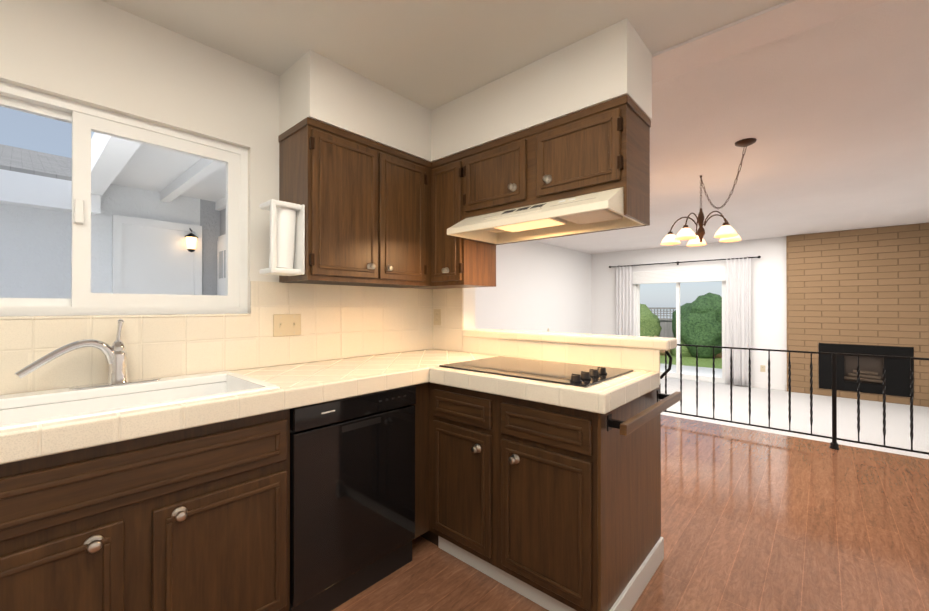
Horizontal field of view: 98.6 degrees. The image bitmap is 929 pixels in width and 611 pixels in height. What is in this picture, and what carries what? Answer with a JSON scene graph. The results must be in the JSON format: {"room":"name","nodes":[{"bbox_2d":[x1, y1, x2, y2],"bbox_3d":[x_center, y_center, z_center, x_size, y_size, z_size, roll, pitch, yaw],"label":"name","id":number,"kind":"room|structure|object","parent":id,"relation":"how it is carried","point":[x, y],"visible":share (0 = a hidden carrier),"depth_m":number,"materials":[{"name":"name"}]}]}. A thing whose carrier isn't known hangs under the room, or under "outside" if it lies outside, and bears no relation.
{"room":"kitchen","nodes":[
{"label":"kitchen","id":0,"kind":"room"},
{"bbox_2d":[0,0,427,370],"bbox_3d":[-1.544,0.028,1.534,0.150,2.440,4.020,0,0,42],"label":"wall","id":1,"kind":"structure","parent":0,"point":[100,54],"depth_m":1.68,"materials":[{"name":"white paint"}]},
{"bbox_2d":[0,81,247,315],"bbox_3d":[-1.505,-0.372,1.567,0.095,0.820,1.200,0,0,42],"label":"kitchen window","id":2,"kind":"structure","parent":1,"relation":"in","point":[84,120],"depth_m":1.62,"materials":[{"name":"white plastic"}]},
{"bbox_2d":[0,281,462,394],"bbox_3d":[-1.443,0.092,1.363,0.368,0.429,3.900,0,0,42],"label":"backsplash","id":3,"kind":"structure","parent":1,"relation":"attached to","point":[341,321],"depth_m":1.95,"materials":[{"name":"tile"}]},
{"bbox_2d":[273,314,300,336],"bbox_3d":[-0.923,0.102,2.087,0.018,0.114,0.145,0,0,42],"label":"light switch","id":4,"kind":"object","parent":3,"relation":"attached to","point":[286,324],"visible":1,"depth_m":2.09,"materials":[{"name":"beige plastic"}]},
{"bbox_2d":[434,309,440,324],"bbox_3d":[-0.194,0.082,2.842,0.070,0.114,0.008,0,0,42],"label":"outlet","id":5,"kind":"object","parent":3,"relation":"attached to","point":[437,316],"visible":1,"depth_m":2.84,"materials":[{"name":"beige plastic"}]},
{"bbox_2d":[278,117,385,286],"bbox_3d":[-0.706,-0.500,2.110,0.329,0.760,0.394,0,0,42],"label":"upper cabinet","id":6,"kind":"object","parent":1,"relation":"attached to","point":[378,214],"depth_m":1.99,"materials":[{"name":"brown wood"}]},
{"bbox_2d":[260,199,304,275],"bbox_3d":[-0.860,-0.311,1.880,0.160,0.330,0.150,0,0,42],"label":"paper towel holder","id":7,"kind":"object","parent":6,"relation":"attached to","point":[287,240],"visible":1,"depth_m":1.84,"materials":[{"name":"white plastic"}]},
{"bbox_2d":[386,146,429,287],"bbox_3d":[-0.464,-0.500,2.382,0.329,0.760,0.334,0,0,42],"label":"upper cabinet","id":8,"kind":"object","parent":1,"relation":"attached to","point":[407,176],"depth_m":2.30,"materials":[{"name":"brown wood"}]},
{"bbox_2d":[462,130,525,218],"bbox_3d":[0.259,-0.690,2.236,0.456,0.380,0.329,0,0,42],"label":"upper cabinet","id":9,"kind":"object","parent":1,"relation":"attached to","point":[494,172],"depth_m":2.11,"materials":[{"name":"brown wood"}]},
{"bbox_2d":[447,187,643,243],"bbox_3d":[0.383,-0.440,2.028,0.884,0.116,0.446,0,0,42],"label":"range hood","id":10,"kind":"object","parent":9,"relation":"attached to","point":[596,211],"visible":0.94,"depth_m":1.95,"materials":[{"name":"beige metal"}]},
{"bbox_2d":[526,95,650,206],"bbox_3d":[0.600,-0.691,1.932,0.459,0.380,0.329,0,0,42],"label":"upper cabinet","id":11,"kind":"object","parent":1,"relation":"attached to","point":[604,146],"depth_m":1.79,"materials":[{"name":"brown wood"}]},
{"bbox_2d":[438,288,474,351],"bbox_3d":[-0.077,0.032,2.838,0.300,2.440,0.120,0,0,42],"label":"wall","id":12,"kind":"structure","parent":0,"point":[468,308],"depth_m":2.73,"materials":[{"name":"white paint"}]},
{"bbox_2d":[430,152,497,288],"bbox_3d":[-0.012,-0.499,2.478,0.270,0.760,0.329,0,0,42],"label":"upper cabinet","id":13,"kind":"object","parent":12,"relation":"attached to","point":[455,262],"depth_m":2.36,"materials":[{"name":"brown wood"}]},
{"bbox_2d":[101,0,928,253],"bbox_3d":[1.300,-1.230,3.408,5.200,0.112,10.600,0,0,42],"label":"ceiling","id":14,"kind":"structure","parent":0,"point":[832,117],"depth_m":2.04,"materials":[{"name":"white paint"}]},
{"bbox_2d":[279,18,651,162],"bbox_3d":[-0.036,-1.035,1.986,1.499,0.310,1.100,0,0,42],"label":"soffit","id":15,"kind":"object","parent":14,"relation":"attached to","point":[612,62],"depth_m":1.97,"materials":[{"name":"white paint"}]},
{"bbox_2d":[660,138,756,245],"bbox_3d":[2.082,-0.878,3.459,0.816,0.615,1.030,0,0,42],"label":"chandelier","id":16,"kind":"object","parent":14,"relation":"hanging from","point":[726,232],"visible":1,"depth_m":3.55,"materials":[{"name":"white glass"}]},
{"bbox_2d":[475,241,591,333],"bbox_3d":[0.654,0.160,6.696,0.150,2.670,6.850,0,0,42],"label":"wall","id":17,"kind":"structure","parent":0,"point":[542,287],"depth_m":7.36,"materials":[{"name":"white paint"}]},
{"bbox_2d":[332,415,928,610],"bbox_3d":[0.051,1.375,2.002,5.200,0.250,6.850,0,0,42],"label":"floor","id":18,"kind":"structure","parent":0,"point":[753,520],"depth_m":2.13,"materials":[{"name":"laminate"}]},
{"bbox_2d":[0,417,289,610],"bbox_3d":[-1.182,0.885,1.351,0.624,0.725,0.929,0,0,42],"label":"base cabinet","id":19,"kind":"object","parent":18,"relation":"on","point":[194,519],"depth_m":1.19,"materials":[{"name":"brown wood"}]},
{"bbox_2d":[0,350,427,464],"bbox_3d":[-1.010,0.269,1.525,0.633,0.226,3.360,0,0,42],"label":"countertop","id":20,"kind":"structure","parent":19,"relation":"on","point":[305,384],"depth_m":1.36,"materials":[{"name":"beige tile"}]},
{"bbox_2d":[14,319,160,389],"bbox_3d":[-1.361,0.178,1.475,0.121,0.250,0.401,0,0,42],"label":"faucet","id":21,"kind":"object","parent":20,"relation":"on","point":[115,353],"visible":1,"depth_m":1.51,"materials":[{"name":"silver metal"}]},
{"bbox_2d":[0,371,279,429],"bbox_3d":[-1.171,0.410,1.377,0.566,0.215,0.821,0,0,42],"label":"sink","id":22,"kind":"object","parent":20,"relation":"in","point":[19,410],"visible":0.4,"depth_m":1.45,"materials":[{"name":"white ceramic"}]},
{"bbox_2d":[289,385,415,610],"bbox_3d":[-0.661,0.819,1.920,0.608,0.862,0.600,0,0,42],"label":"dishwasher","id":23,"kind":"object","parent":18,"relation":"on","point":[352,497],"visible":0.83,"depth_m":1.68,"materials":[{"name":"black metal"}]},
{"bbox_2d":[412,383,423,537],"bbox_3d":[-0.240,0.819,2.425,0.598,0.864,0.706,0,0,42],"label":"base cabinet","id":24,"kind":"object","parent":18,"relation":"on","point":[419,406],"depth_m":2.00,"materials":[{"name":"brown wood"}]},
{"bbox_2d":[424,382,655,610],"bbox_3d":[0.342,0.818,1.960,0.890,0.864,0.624,0,0,42],"label":"base cabinet","id":25,"kind":"object","parent":18,"relation":"on","point":[549,507],"depth_m":1.66,"materials":[{"name":"brown wood"}]},
{"bbox_2d":[428,329,676,413],"bbox_3d":[0.432,0.271,1.967,0.930,0.226,0.780,0,0,42],"label":"countertop","id":26,"kind":"structure","parent":25,"relation":"on","point":[640,354],"depth_m":1.93,"materials":[{"name":"beige tile"}]},
{"bbox_2d":[439,356,633,386],"bbox_3d":[0.332,0.290,1.948,0.785,0.038,0.510,0,0,42],"label":"cooktop","id":27,"kind":"object","parent":26,"relation":"in","point":[580,375],"visible":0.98,"depth_m":1.85,"materials":[{"name":"black glass"}]},
{"bbox_2d":[660,351,671,378],"bbox_3d":[0.961,0.285,1.910,0.059,0.138,0.014,0,0,42],"label":"bracket","id":28,"kind":"object","parent":26,"relation":"attached to","point":[669,366],"visible":0.92,"depth_m":1.90,"materials":[{"name":"black metal"}]},
{"bbox_2d":[607,389,680,435],"bbox_3d":[0.763,0.429,1.664,0.084,0.060,0.720,0,0,42],"label":"towel bar","id":29,"kind":"object","parent":25,"relation":"attached to","point":[634,423],"visible":0.98,"depth_m":1.52,"materials":[{"name":"brown wood"}]},
{"bbox_2d":[663,344,928,454],"bbox_3d":[2.679,0.837,4.021,3.960,0.838,0.068,0,0,42],"label":"iron railing","id":30,"kind":"object","parent":18,"relation":"on","point":[834,444],"visible":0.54,"depth_m":3.60,"materials":[{"name":"black metal"}]},
{"bbox_2d":[592,236,818,390],"bbox_3d":[4.881,0.162,7.413,5.500,2.670,0.150,0,0,42],"label":"wall","id":31,"kind":"structure","parent":0,"point":[768,303],"depth_m":7.10,"materials":[{"name":"white paint"}]},
{"bbox_2d":[633,267,725,383],"bbox_3d":[4.222,0.369,7.921,1.740,2.160,0.189,0,0,42],"label":"door","id":32,"kind":"structure","parent":31,"relation":"in","point":[679,276],"depth_m":7.88,"materials":[{"name":"white plastic"}]},
{"bbox_2d":[609,256,760,386],"bbox_3d":[4.170,0.279,7.855,2.678,2.300,0.130,0,0,42],"label":"curtain","id":33,"kind":"object","parent":31,"relation":"attached to","point":[738,302],"visible":0.77,"depth_m":7.21,"materials":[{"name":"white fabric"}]},
{"bbox_2d":[729,382,785,389],"bbox_3d":[5.151,1.401,7.058,0.810,0.090,0.012,0,0,42],"label":"baseboard","id":34,"kind":"structure","parent":31,"relation":"attached to","point":[765,385],"depth_m":6.94,"materials":[{"name":"white paint"}]},
{"bbox_2d":[760,365,764,371],"bbox_3d":[5.223,1.106,6.997,0.070,0.114,0.008,0,0,42],"label":"outlet","id":35,"kind":"object","parent":31,"relation":"attached to","point":[762,368],"visible":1,"depth_m":7.00,"materials":[{"name":"beige plastic"}]},
{"bbox_2d":[660,377,928,458],"bbox_3d":[3.582,1.478,5.954,5.200,0.070,3.750,0,0,42],"label":"floor carpet","id":36,"kind":"object","parent":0,"point":[898,430],"visible":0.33,"depth_m":5.28,"materials":[{"name":"white carpet"}]},
{"bbox_2d":[786,223,928,406],"bbox_3d":[6.072,0.134,6.190,1.685,2.618,0.083,0,0,42],"label":"brick wall","id":37,"kind":"structure","parent":0,"point":[867,286],"depth_m":6.14,"materials":[{"name":"beige brick"}]},
{"bbox_2d":[819,343,913,397],"bbox_3d":[6.121,0.968,6.134,1.022,0.722,0.093,0,0,42],"label":"fireplace insert","id":38,"kind":"object","parent":37,"relation":"in","point":[897,377],"visible":0.79,"depth_m":6.09,"materials":[{"name":"black metal"}]},
{"label":"outside","id":39,"kind":"structure","parent":0,"visible":0},
{"bbox_2d":[91,132,225,210],"bbox_3d":[-1.911,-1.195,3.716,3.300,0.300,2.220,0,0,42],"label":"ceiling","id":40,"kind":"structure","parent":39,"point":[169,175],"depth_m":3.60,"materials":[{"name":"white paint"}]},
{"bbox_2d":[660,352,721,368],"bbox_3d":[9.380,1.577,13.647,28.000,0.100,15.150,0,0,42],"label":"ground","id":41,"kind":"structure","parent":39,"point":[691,361],"depth_m":10.84,"materials":[{"name":"green plant"}]},
{"bbox_2d":[648,307,675,337],"bbox_3d":[8.163,0.773,12.370,28.112,1.500,0.120,0,0,42],"label":"fence","id":42,"kind":"object","parent":41,"relation":"on","point":[666,327],"visible":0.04,"depth_m":13.60,"materials":[{"name":"grey wood"}]},
{"bbox_2d":[640,292,721,358],"bbox_3d":[7.613,0.294,11.303,8.224,2.725,1.753,0,0,42],"label":"bushes","id":43,"kind":"object","parent":41,"relation":"on","point":[701,320],"visible":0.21,"depth_m":11.50,"materials":[{"name":"green plant"}]},
{"bbox_2d":[660,363,722,383],"bbox_3d":[5.050,1.497,8.799,8.000,0.030,2.150,0,0,42],"label":"patio slab","id":44,"kind":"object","parent":41,"relation":"on","point":[702,371],"visible":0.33,"depth_m":9.12,"materials":[{"name":"grey concrete"}]},
{"bbox_3d":[-5.693,1.320,2.138,6.850,0.100,9.600,0,0,42],"label":"ground","id":45,"kind":"structure","parent":39,"visible":0},
{"bbox_2d":[0,184,219,298],"bbox_3d":[-5.590,-0.050,2.050,0.227,2.640,9.600,0,0,42],"label":"wall","id":46,"kind":"structure","parent":45,"relation":"on","point":[138,242],"depth_m":4.18,"materials":[{"name":"white paint"}]},
{"bbox_2d":[0,144,100,214],"bbox_3d":[-6.927,-1.461,1.854,2.600,1.160,7.520,0,0,42],"label":"roof","id":47,"kind":"structure","parent":46,"relation":"on","point":[34,179],"depth_m":3.58,"materials":[{"name":"white"}]},
{"bbox_2d":[185,228,197,251],"bbox_3d":[-3.146,-0.753,4.589,0.190,0.293,0.124,0,0,42],"label":"wall lamp","id":48,"kind":"object","parent":46,"relation":"attached to","point":[191,240],"visible":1,"depth_m":4.53,"materials":[{"name":"white glass"}]},
{"bbox_2d":[217,234,225,295],"bbox_3d":[-2.696,0.218,4.551,0.890,2.120,0.108,0,0,42],"label":"entrance","id":49,"kind":"object","parent":46,"relation":"attached to","point":[221,266],"visible":0.1,"depth_m":4.72,"materials":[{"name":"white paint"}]},
{"bbox_2d":[220,208,225,235],"bbox_3d":[-2.314,-0.042,4.514,1.470,2.640,0.360,0,0,42],"label":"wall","id":50,"kind":"structure","parent":45,"relation":"on","point":[223,212],"depth_m":4.82,"materials":[{"name":"white paint"}]}
]}

